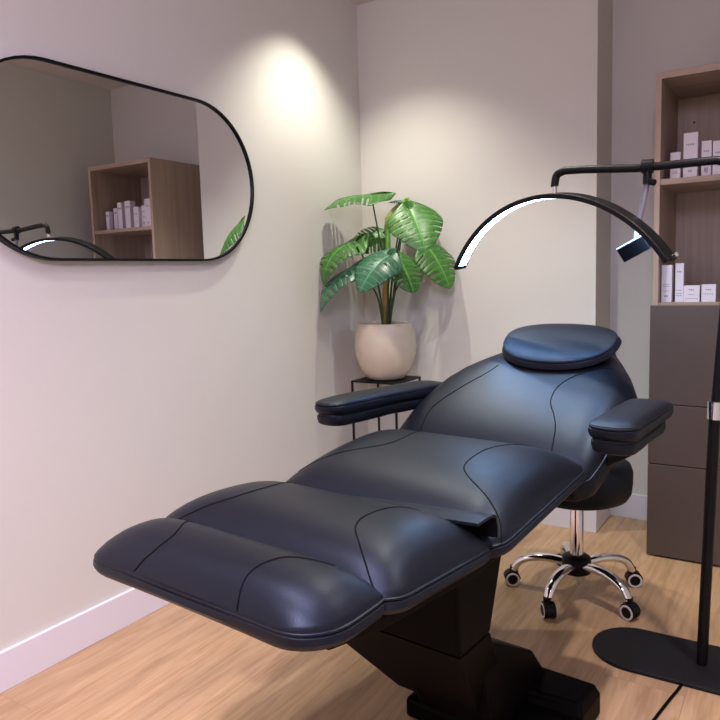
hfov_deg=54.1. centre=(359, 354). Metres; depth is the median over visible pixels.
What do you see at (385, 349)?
monstera
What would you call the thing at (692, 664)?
lamp stand
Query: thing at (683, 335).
tall cabinet
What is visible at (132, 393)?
wall
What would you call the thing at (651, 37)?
wall
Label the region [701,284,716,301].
product box
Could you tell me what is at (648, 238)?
arched floor lamp
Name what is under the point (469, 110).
wall
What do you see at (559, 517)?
baseboard
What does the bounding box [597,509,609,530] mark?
baseboard
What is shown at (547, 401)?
backrest cushion
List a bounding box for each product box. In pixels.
[661,265,673,301]
[670,152,681,177]
[675,263,684,301]
[683,132,699,176]
[683,285,700,301]
[701,140,712,175]
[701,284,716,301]
[712,140,719,174]
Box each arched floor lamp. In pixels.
[454,156,719,269]
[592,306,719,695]
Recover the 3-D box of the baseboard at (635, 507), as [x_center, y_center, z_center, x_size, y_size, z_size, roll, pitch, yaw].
[1.632,0.728,3.088,1.058,0.118,0.013,2,7,32]
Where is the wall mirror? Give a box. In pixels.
[0,55,253,260]
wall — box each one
[0,0,368,650]
[356,0,612,432]
[610,0,719,494]
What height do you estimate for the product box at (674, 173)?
0.106 m
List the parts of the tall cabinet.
panel, drawer, drawer, drawer, shelf, shelf, panel, panel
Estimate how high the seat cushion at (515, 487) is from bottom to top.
0.148 m
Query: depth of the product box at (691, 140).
2.71 m
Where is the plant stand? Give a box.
[351,375,420,439]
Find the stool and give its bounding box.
[503,459,642,620]
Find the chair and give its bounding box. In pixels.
[93,324,673,719]
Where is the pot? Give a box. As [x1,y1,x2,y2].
[355,321,415,380]
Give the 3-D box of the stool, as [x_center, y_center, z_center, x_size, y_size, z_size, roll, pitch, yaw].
[0.762,0.616,2.540,0.498,0.510,0.506,2,7,27]
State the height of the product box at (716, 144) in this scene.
0.130 m
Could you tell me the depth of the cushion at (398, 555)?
1.34 m
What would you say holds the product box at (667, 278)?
on the tall cabinet
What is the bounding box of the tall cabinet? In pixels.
[646,62,719,565]
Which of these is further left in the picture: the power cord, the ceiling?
the ceiling
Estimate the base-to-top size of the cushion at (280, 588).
0.092 m
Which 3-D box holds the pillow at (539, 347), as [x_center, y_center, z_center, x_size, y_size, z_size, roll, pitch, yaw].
[0.634,-0.024,2.268,0.386,0.137,0.203,3,8,38]
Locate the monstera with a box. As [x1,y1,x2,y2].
[320,192,455,380]
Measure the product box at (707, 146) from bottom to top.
0.137 m
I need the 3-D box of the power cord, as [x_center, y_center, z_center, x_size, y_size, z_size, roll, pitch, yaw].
[0.639,0.977,1.598,0.116,0.008,1.113,2,7,29]
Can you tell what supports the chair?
on the floor
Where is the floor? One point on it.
(174, 662)
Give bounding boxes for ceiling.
[347,0,375,5]
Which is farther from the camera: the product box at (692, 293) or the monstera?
the monstera
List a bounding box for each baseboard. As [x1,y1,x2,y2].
[0,588,169,692]
[539,508,596,532]
[597,509,609,530]
[610,494,646,520]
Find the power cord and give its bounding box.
[652,683,682,719]
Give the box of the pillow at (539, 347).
[502,324,621,370]
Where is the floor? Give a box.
[0,515,719,719]
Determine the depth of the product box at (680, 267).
2.78 m
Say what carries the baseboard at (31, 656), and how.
attached to the wall at (132, 393)
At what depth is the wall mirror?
2.29 m
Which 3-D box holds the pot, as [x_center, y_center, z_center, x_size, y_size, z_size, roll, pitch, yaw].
[0.121,-0.017,3.349,0.293,0.266,0.293,2,7,32]
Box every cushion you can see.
[93,518,385,651]
[166,481,490,614]
[286,429,586,557]
[399,353,636,501]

